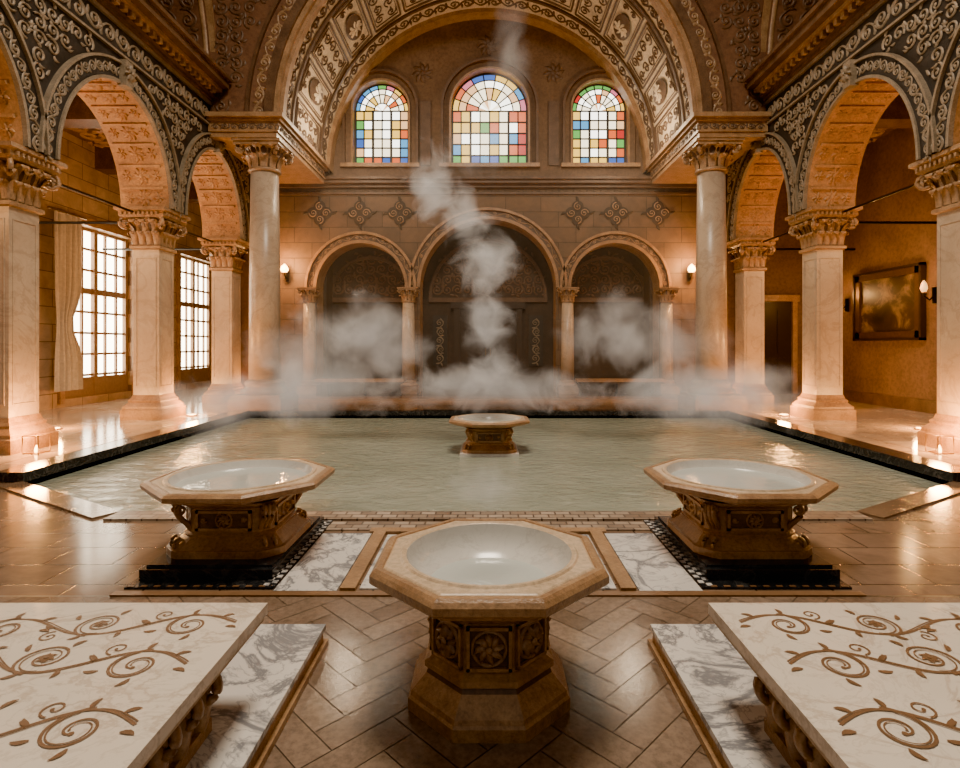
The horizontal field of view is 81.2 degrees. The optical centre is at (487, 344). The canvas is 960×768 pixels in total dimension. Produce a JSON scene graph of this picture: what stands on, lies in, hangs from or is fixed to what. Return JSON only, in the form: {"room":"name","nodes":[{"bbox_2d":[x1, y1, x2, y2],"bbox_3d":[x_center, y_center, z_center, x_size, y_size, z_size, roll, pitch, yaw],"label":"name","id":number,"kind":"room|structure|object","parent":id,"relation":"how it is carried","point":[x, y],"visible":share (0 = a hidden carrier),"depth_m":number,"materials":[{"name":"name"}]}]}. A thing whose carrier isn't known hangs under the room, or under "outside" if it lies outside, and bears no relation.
{"room":"spa","nodes":[
{"label":"spa","id":0,"kind":"room"},
{"bbox_2d":[0,0,249,387],"bbox_3d":[-6.975,-2.105,9.057,1.250,7.290,16.785,0,0,0],"label":"wall","id":1,"kind":"structure","parent":0,"point":[154,124],"depth_m":10.61,"materials":[{"name":"brown stone"}]},
{"bbox_2d":[96,0,232,100],"bbox_3d":[-6.810,-6.005,6.950,1.580,0.510,12.500,0,0,0],"label":"crown molding","id":2,"kind":"structure","parent":1,"relation":"attached to","point":[148,20],"depth_m":11.04,"materials":[{"name":"brown wood"}]},
{"bbox_2d":[205,112,330,183],"bbox_3d":[-5.680,-5.160,15.004,1.800,0.520,4.008,0,0,0],"label":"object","id":3,"kind":"structure","parent":1,"relation":"attached to","point":[308,166],"depth_m":13.42,"materials":[{"name":"beige stone"}]},
{"bbox_2d":[39,131,211,410],"bbox_3d":[-10.700,-1.925,12.350,0.400,6.950,23.300,0,0,0],"label":"wall","id":4,"kind":"structure","parent":0,"point":[81,174],"depth_m":14.32,"materials":[{"name":"beige stone"}]},
{"bbox_2d":[46,206,86,391],"bbox_3d":[-10.150,-1.055,13.525,0.160,4.310,1.250,0,0,0],"label":"curtain","id":5,"kind":"object","parent":4,"relation":"attached to","point":[68,375],"visible":0.98,"depth_m":13.51,"materials":[{"name":"beige fabric"}]},
{"bbox_2d":[57,210,132,403],"bbox_3d":[-10.540,-0.925,15.150,0.320,4.750,3.000,0,0,0],"label":"window","id":6,"kind":"structure","parent":4,"relation":"in","point":[101,314],"depth_m":15.51,"materials":[{"name":"brown"}]},
{"bbox_2d":[176,247,210,387],"bbox_3d":[-10.540,-0.925,20.200,0.320,4.750,2.700,0,0,0],"label":"window","id":7,"kind":"structure","parent":4,"relation":"in","point":[193,277],"depth_m":20.13,"materials":[{"name":"brown"}]},
{"bbox_2d":[157,0,214,54],"bbox_3d":[-7.890,-8.600,9.100,2.820,6.300,16.800,0,0,0],"label":"lunette","id":8,"kind":"object","parent":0,"point":[196,17],"visible":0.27,"depth_m":13.14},
{"bbox_2d":[0,597,959,767],"bbox_3d":[0.103,1.597,1.700,8.400,0.001,3.700,0,0,0],"label":"floor","id":9,"kind":"structure","parent":0,"point":[297,742],"depth_m":2.63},
{"bbox_2d":[0,603,267,767],"bbox_3d":[-1.920,1.287,1.470,1.960,0.386,1.840,0,0,0],"label":"stone table","id":10,"kind":"object","parent":9,"relation":"on","point":[83,685],"visible":1,"depth_m":1.89,"materials":[{"name":"white stone"}]},
{"bbox_2d":[185,624,328,767],"bbox_3d":[-1.925,1.538,1.692,2.150,0.116,2.585,0,0,0],"label":"marble step","id":11,"kind":"structure","parent":9,"relation":"on","point":[264,682],"depth_m":2.40,"materials":[{"name":"white stone"}]},
{"bbox_2d":[369,519,608,742],"bbox_3d":[0.005,1.272,2.600,1.024,0.649,1.024,0,0,0],"label":"stone basin","id":12,"kind":"object","parent":9,"relation":"on","point":[489,671],"visible":1,"depth_m":2.36,"materials":[{"name":"white stone"}]},
{"bbox_2d":[647,624,790,767],"bbox_3d":[1.925,1.538,1.692,2.150,0.116,2.585,0,0,0],"label":"marble step","id":13,"kind":"structure","parent":9,"relation":"on","point":[711,682],"depth_m":2.41,"materials":[{"name":"white stone"}]},
{"bbox_2d":[708,603,959,767],"bbox_3d":[1.920,1.287,1.470,1.960,0.386,1.840,0,0,0],"label":"marble table","id":14,"kind":"object","parent":9,"relation":"on","point":[845,685],"visible":1,"depth_m":1.92,"materials":[{"name":"white stone"}]},
{"bbox_2d":[0,402,959,767],"bbox_3d":[0.000,2.100,11.250,21.000,1.000,25.500,0,0,0],"label":"floor","id":15,"kind":"structure","parent":0,"point":[46,550],"depth_m":4.45,"materials":[{"name":"brown stone"}]},
{"bbox_2d":[124,520,332,589],"bbox_3d":[-1.890,1.590,4.360,0.980,0.020,1.400,0,0,0],"label":"trim","id":16,"kind":"structure","parent":15,"relation":"on","point":[137,584],"depth_m":3.72,"materials":[{"name":"black tile"}]},
{"bbox_2d":[139,458,334,579],"bbox_3d":[-1.900,1.287,4.350,1.280,0.594,1.280,0,0,0],"label":"stone basin","id":17,"kind":"object","parent":16,"relation":"on","point":[242,521],"visible":1,"depth_m":4.01,"materials":[{"name":"white stone"}]},
{"bbox_2d":[228,138,297,410],"bbox_3d":[-5.500,-1.650,13.800,1.259,6.500,1.309,0,0,0],"label":"round column","id":18,"kind":"structure","parent":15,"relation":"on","point":[264,389],"depth_m":13.48,"materials":[{"name":"beige stone"}]},
{"bbox_2d":[0,410,959,520],"bbox_3d":[0.000,1.590,9.045,11.480,0.220,7.910,0,0,0],"label":"curb","id":19,"kind":"object","parent":15,"relation":"on","point":[18,478],"visible":0.84,"depth_m":7.23,"materials":[{"name":"stone"}]},
{"bbox_2d":[34,418,941,510],"bbox_3d":[0.000,1.660,9.015,10.800,0.001,7.370,0,0,0],"label":"pool water","id":20,"kind":"object","parent":19,"relation":"in","point":[380,464],"visible":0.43,"depth_m":7.91,"materials":[{"name":"liquid"}]},
{"bbox_2d":[449,413,529,456],"bbox_3d":[0.020,1.515,8.750,1.229,0.770,1.229,0,0,0],"label":"stone basin","id":21,"kind":"object","parent":20,"relation":"in","point":[488,434],"visible":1,"depth_m":8.43,"materials":[{"name":"white stone"}]},
{"bbox_2d":[109,521,866,596],"bbox_3d":[0.000,1.585,4.300,4.800,0.030,1.500,0,0,0],"label":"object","id":22,"kind":"structure","parent":15,"relation":"on","point":[324,567],"depth_m":4.00,"materials":[{"name":"grey stone"}]},
{"bbox_2d":[678,138,747,410],"bbox_3d":[5.500,-1.650,13.800,1.259,6.500,1.309,0,0,0],"label":"round column","id":23,"kind":"structure","parent":15,"relation":"on","point":[711,389],"depth_m":13.48,"materials":[{"name":"beige stone"}]},
{"bbox_2d":[643,520,851,589],"bbox_3d":[1.890,1.590,4.360,0.980,0.020,1.400,0,0,0],"label":"trim","id":24,"kind":"structure","parent":15,"relation":"on","point":[704,584],"depth_m":3.73,"materials":[{"name":"black tile"}]},
{"bbox_2d":[643,458,839,579],"bbox_3d":[1.920,1.287,4.350,1.280,0.594,1.280,0,0,0],"label":"stone basin","id":25,"kind":"object","parent":24,"relation":"on","point":[735,521],"visible":1,"depth_m":4.01,"materials":[{"name":"white stone"}]},
{"bbox_2d":[0,386,959,470],"bbox_3d":[0.000,1.570,14.800,21.000,0.060,18.400,0,0,0],"label":"floor","id":26,"kind":"structure","parent":0,"point":[84,426],"depth_m":11.13,"materials":[{"name":"beige stone"}]},
{"bbox_2d":[0,141,67,454],"bbox_3d":[-7.100,-0.640,8.250,1.040,4.360,1.040,0,0,0],"label":"stone pillar","id":27,"kind":"structure","parent":26,"relation":"on","point":[24,171],"depth_m":8.15,"materials":[{"name":"beige stone"}]},
{"bbox_2d":[48,180,133,212],"bbox_3d":[-7.200,-2.700,10.075,0.050,0.050,2.550,0,0,0],"label":"rod","id":28,"kind":"object","parent":27,"relation":"attached to","point":[62,185],"visible":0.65,"depth_m":10.24,"materials":[{"name":"metal"}]},
{"bbox_2d":[22,433,50,453],"bbox_3d":[-6.450,1.410,8.000,0.230,0.260,0.230,0,0,0],"label":"lantern","id":29,"kind":"object","parent":26,"relation":"on","point":[36,447],"visible":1,"depth_m":7.98,"materials":[{"name":"gold metal"}]},
{"bbox_2d":[113,206,190,419],"bbox_3d":[-7.100,-0.640,11.900,1.040,4.360,1.040,0,0,0],"label":"stone pillar","id":30,"kind":"structure","parent":26,"relation":"on","point":[154,229],"depth_m":11.63,"materials":[{"name":"beige stone"}]},
{"bbox_2d":[39,221,121,223],"bbox_3d":[-9.050,-2.600,11.900,2.800,0.060,0.060,0,0,0],"label":"rod","id":31,"kind":"object","parent":30,"relation":"attached to","point":[40,222],"visible":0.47,"depth_m":11.88,"materials":[{"name":"metal"}]},
{"bbox_2d":[197,237,248,402],"bbox_3d":[-7.100,-0.640,15.200,1.040,4.360,1.040,0,0,0],"label":"stone pillar","id":32,"kind":"structure","parent":26,"relation":"on","point":[226,254],"depth_m":14.93,"materials":[{"name":"beige stone"}]},
{"bbox_2d":[102,248,203,249],"bbox_3d":[-9.050,-2.600,15.200,2.800,0.060,0.060,0,0,0],"label":"rod","id":33,"kind":"object","parent":32,"relation":"attached to","point":[102,248],"visible":0.35,"depth_m":15.18,"materials":[{"name":"metal"}]},
{"bbox_2d":[179,229,213,242],"bbox_3d":[-7.200,-2.700,13.550,0.050,0.050,2.200,0,0,0],"label":"rod","id":34,"kind":"object","parent":32,"relation":"attached to","point":[179,229],"visible":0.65,"depth_m":13.98,"materials":[{"name":"metal"}]},
{"bbox_2d":[727,237,778,402],"bbox_3d":[7.100,-0.640,15.200,1.040,4.360,1.040,0,0,0],"label":"stone pillar","id":35,"kind":"structure","parent":26,"relation":"on","point":[749,254],"depth_m":14.93,"materials":[{"name":"beige stone"}]},
{"bbox_2d":[762,229,796,242],"bbox_3d":[7.200,-2.700,13.550,0.050,0.050,2.200,0,0,0],"label":"rod","id":36,"kind":"object","parent":35,"relation":"attached to","point":[796,229],"visible":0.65,"depth_m":13.97,"materials":[{"name":"metal"}]},
{"bbox_2d":[775,248,854,249],"bbox_3d":[8.800,-2.600,15.200,2.300,0.060,0.060,0,0,0],"label":"rod","id":37,"kind":"object","parent":35,"relation":"attached to","point":[775,248],"visible":0.35,"depth_m":15.18,"materials":[{"name":"metal"}]},
{"bbox_2d":[785,206,862,419],"bbox_3d":[7.100,-0.640,11.900,1.040,4.360,1.040,0,0,0],"label":"stone pillar","id":38,"kind":"structure","parent":26,"relation":"on","point":[821,229],"depth_m":11.63,"materials":[{"name":"beige stone"}]},
{"bbox_2d":[842,180,927,212],"bbox_3d":[7.200,-2.700,10.075,0.050,0.050,2.550,0,0,0],"label":"rod","id":39,"kind":"object","parent":38,"relation":"attached to","point":[912,185],"visible":0.65,"depth_m":10.24,"materials":[{"name":"metal"}]},
{"bbox_2d":[858,221,936,223],"bbox_3d":[8.800,-2.600,11.900,2.300,0.060,0.060,0,0,0],"label":"rod","id":40,"kind":"object","parent":38,"relation":"attached to","point":[860,222],"visible":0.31,"depth_m":11.88,"materials":[{"name":"metal"}]},
{"bbox_2d":[908,143,959,453],"bbox_3d":[7.100,-0.640,8.250,1.040,4.360,1.040,0,0,0],"label":"stone pillar","id":41,"kind":"structure","parent":26,"relation":"on","point":[942,173],"depth_m":8.30,"materials":[{"name":"beige stone"}]},
{"bbox_2d":[925,433,953,453],"bbox_3d":[6.450,1.410,8.000,0.230,0.260,0.230,0,0,0],"label":"lantern","id":42,"kind":"object","parent":26,"relation":"on","point":[939,447],"visible":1,"depth_m":7.98,"materials":[{"name":"gold metal"}]},
{"bbox_2d":[279,176,696,391],"bbox_3d":[0.000,-1.850,17.680,15.100,6.660,1.040,0,0,0],"label":"wall","id":43,"kind":"structure","parent":0,"point":[407,218],"depth_m":17.50,"materials":[{"name":"beige stone"}]},
{"bbox_2d":[280,264,288,281],"bbox_3d":[-6.250,-2.230,17.275,0.240,0.520,0.410,0,0,0],"label":"wall sconce","id":44,"kind":"object","parent":43,"relation":"attached to","point":[284,269],"visible":1,"depth_m":17.16,"materials":[{"name":"glass"}]},
{"bbox_2d":[687,264,695,281],"bbox_3d":[6.250,-2.230,17.275,0.240,0.520,0.410,0,0,0],"label":"wall sconce","id":45,"kind":"object","parent":43,"relation":"attached to","point":[691,269],"visible":1,"depth_m":17.16,"materials":[{"name":"glass"}]},
{"bbox_2d":[325,19,650,175],"bbox_3d":[0.000,-7.825,17.645,10.400,5.350,0.610,0,0,0],"label":"wall","id":46,"kind":"structure","parent":0,"point":[429,69],"depth_m":17.50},
{"bbox_2d":[355,84,407,162],"bbox_3d":[-3.350,-6.967,17.725,1.808,2.674,0.050,0,0,0],"label":"window","id":47,"kind":"structure","parent":46,"relation":"in","point":[381,110],"depth_m":17.75,"materials":[{"name":"multicoloured glass"}]},
{"bbox_2d":[452,73,527,162],"bbox_3d":[0.050,-7.137,17.725,2.488,3.014,0.050,0,0,0],"label":"window","id":48,"kind":"structure","parent":46,"relation":"in","point":[490,113],"depth_m":17.75,"materials":[{"name":"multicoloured glass"}]},
{"bbox_2d":[573,84,625,162],"bbox_3d":[3.500,-6.967,17.725,1.808,2.674,0.050,0,0,0],"label":"window","id":49,"kind":"structure","parent":46,"relation":"in","point":[599,111],"depth_m":17.75,"materials":[{"name":"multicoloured glass"}]},
{"bbox_2d":[210,0,765,116],"bbox_3d":[0.003,-8.414,13.450,13.232,6.372,0.700,0,0,0],"label":"wall","id":50,"kind":"structure","parent":0,"point":[255,39],"depth_m":13.29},
{"bbox_2d":[298,389,677,401],"bbox_3d":[0.000,1.540,17.300,14.000,0.120,3.400,0,0,0],"label":"step","id":51,"kind":"structure","parent":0,"point":[338,395],"depth_m":16.10,"materials":[{"name":"beige stone"}]},
{"bbox_2d":[296,287,321,393],"bbox_3d":[-5.500,-0.135,17.250,0.693,3.230,0.720,0,0,0],"label":"column","id":52,"kind":"structure","parent":51,"relation":"on","point":[308,385],"depth_m":17.07,"materials":[{"name":"beige stone"}]},
{"bbox_2d":[323,265,331,388],"bbox_3d":[-5.500,-1.405,18.555,0.500,5.750,0.690,0,0,0],"label":"pier","id":53,"kind":"object","parent":51,"relation":"on","point":[327,290],"depth_m":18.32,"materials":[{"name":"beige stone"}]},
{"bbox_2d":[315,378,405,395],"bbox_3d":[-3.750,1.240,16.525,2.600,0.480,0.450,0,0,0],"label":"stone bench","id":54,"kind":"object","parent":51,"relation":"on","point":[324,383],"visible":1,"depth_m":16.36,"materials":[{"name":"beige stone"}]},
{"bbox_2d":[397,287,419,393],"bbox_3d":[-2.450,-0.135,17.250,0.693,3.230,0.720,0,0,0],"label":"column","id":55,"kind":"structure","parent":51,"relation":"on","point":[408,296],"depth_m":17.07,"materials":[{"name":"beige stone"}]},
{"bbox_2d":[556,287,578,393],"bbox_3d":[2.450,-0.135,17.250,0.693,3.230,0.720,0,0,0],"label":"column","id":56,"kind":"structure","parent":51,"relation":"on","point":[567,385],"depth_m":17.07,"materials":[{"name":"beige stone"}]},
{"bbox_2d":[575,378,666,395],"bbox_3d":[3.900,1.240,16.525,2.600,0.480,0.450,0,0,0],"label":"stone bench","id":57,"kind":"object","parent":51,"relation":"on","point":[584,383],"visible":1,"depth_m":16.36,"materials":[{"name":"beige stone"}]},
{"bbox_2d":[644,265,652,389],"bbox_3d":[5.500,-1.405,18.555,0.500,5.750,0.690,0,0,0],"label":"pier","id":58,"kind":"object","parent":51,"relation":"on","point":[648,290],"depth_m":18.32,"materials":[{"name":"beige stone"}]},
{"bbox_2d":[653,287,679,393],"bbox_3d":[5.500,-0.135,17.250,0.693,3.230,0.720,0,0,0],"label":"column","id":59,"kind":"structure","parent":51,"relation":"on","point":[666,295],"depth_m":17.07,"materials":[{"name":"beige stone"}]},
{"bbox_2d":[63,94,912,202],"bbox_3d":[-0.219,-5.050,12.350,20.742,0.700,23.300,0,0,0],"label":"ceiling","id":60,"kind":"structure","parent":0,"point":[80,122],"depth_m":12.10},
{"bbox_2d":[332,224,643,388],"bbox_3d":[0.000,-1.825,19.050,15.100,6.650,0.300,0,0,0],"label":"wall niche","id":61,"kind":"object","parent":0,"point":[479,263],"visible":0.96,"depth_m":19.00,"materials":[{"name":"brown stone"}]},
{"bbox_2d":[433,315,446,365],"bbox_3d":[-1.620,-0.139,18.935,0.480,1.722,0.070,0,0,0],"label":"carved panel","id":62,"kind":"object","parent":61,"relation":"attached to","point":[439,321],"visible":1,"depth_m":18.93,"materials":[{"name":"brown wood"}]},
{"bbox_2d":[451,302,524,388],"bbox_3d":[0.000,0.015,18.885,2.500,2.910,0.170,0,0,0],"label":"door","id":63,"kind":"structure","parent":61,"relation":"attached to","point":[487,335],"depth_m":18.90,"materials":[{"name":"brown wood"}]},
{"bbox_2d":[529,315,542,365],"bbox_3d":[1.620,-0.139,18.935,0.480,1.722,0.070,0,0,0],"label":"carved panel","id":64,"kind":"object","parent":61,"relation":"attached to","point":[535,321],"visible":1,"depth_m":18.93,"materials":[{"name":"brown wood"}]},
{"bbox_2d":[280,0,695,173],"bbox_3d":[0.000,-7.737,15.400,9.900,5.126,4.200,0,0,0],"label":"arch","id":65,"kind":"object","parent":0,"point":[349,39],"depth_m":15.83,"materials":[{"name":"beige stone"}]},
{"bbox_2d":[764,179,801,393],"bbox_3d":[8.800,-1.925,17.600,2.400,6.950,0.200,0,0,0],"label":"wall","id":66,"kind":"structure","parent":0,"point":[783,274],"depth_m":17.50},
{"bbox_2d":[764,295,799,393],"bbox_3d":[8.925,-0.010,17.405,1.450,3.080,0.150,0,0,0],"label":"door","id":67,"kind":"structure","parent":66,"relation":"in","point":[780,311],"depth_m":17.41,"materials":[{"name":"brown wood"}]},
{"bbox_2d":[761,0,818,54],"bbox_3d":[7.890,-8.600,9.100,2.820,6.300,16.800,0,0,0],"label":"wall","id":68,"kind":"structure","parent":0,"point":[779,17],"depth_m":13.14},
{"bbox_2d":[726,0,959,387],"bbox_3d":[6.975,-2.105,9.057,1.250,7.290,16.785,0,0,0],"label":"wall","id":69,"kind":"structure","parent":0,"point":[821,124],"depth_m":10.85,"materials":[{"name":"brown stone"}]},
{"bbox_2d":[645,112,770,183],"bbox_3d":[5.680,-5.160,15.004,1.800,0.520,4.008,0,0,0],"label":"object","id":70,"kind":"structure","parent":69,"relation":"attached to","point":[667,166],"depth_m":13.42,"materials":[{"name":"beige stone"}]},
{"bbox_2d":[743,0,879,100],"bbox_3d":[6.810,-6.005,6.950,1.580,0.510,12.500,0,0,0],"label":"crown molding","id":71,"kind":"structure","parent":69,"relation":"attached to","point":[827,20],"depth_m":11.04,"materials":[{"name":"brown wood"}]},
{"bbox_2d":[843,128,936,413],"bbox_3d":[10.120,-1.925,9.100,0.360,6.950,16.800,0,0,0],"label":"wall","id":72,"kind":"structure","parent":0,"point":[900,374],"depth_m":13.88,"materials":[{"name":"orange paint"}]},
{"bbox_2d":[843,299,848,311],"bbox_3d":[9.799,-1.180,15.500,0.362,0.520,0.144,0,0,0],"label":"wall sconce","id":73,"kind":"object","parent":72,"relation":"attached to","point":[846,306],"visible":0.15,"depth_m":15.46,"materials":[{"name":"metal"}]},
{"bbox_2d":[853,262,925,340],"bbox_3d":[9.920,-1.000,13.950,0.130,1.780,2.380,0,0,0],"label":"framed painting","id":74,"kind":"object","parent":72,"relation":"attached to","point":[889,304],"visible":1,"depth_m":13.80,"materials":[{"name":"paint"}]},
{"bbox_2d":[920,280,936,303],"bbox_3d":[9.799,-1.180,12.450,0.362,0.520,0.144,0,0,0],"label":"wall sconce","id":75,"kind":"object","parent":72,"relation":"attached to","point":[923,287],"visible":0.98,"depth_m":12.41,"materials":[{"name":"glass"}]}
]}

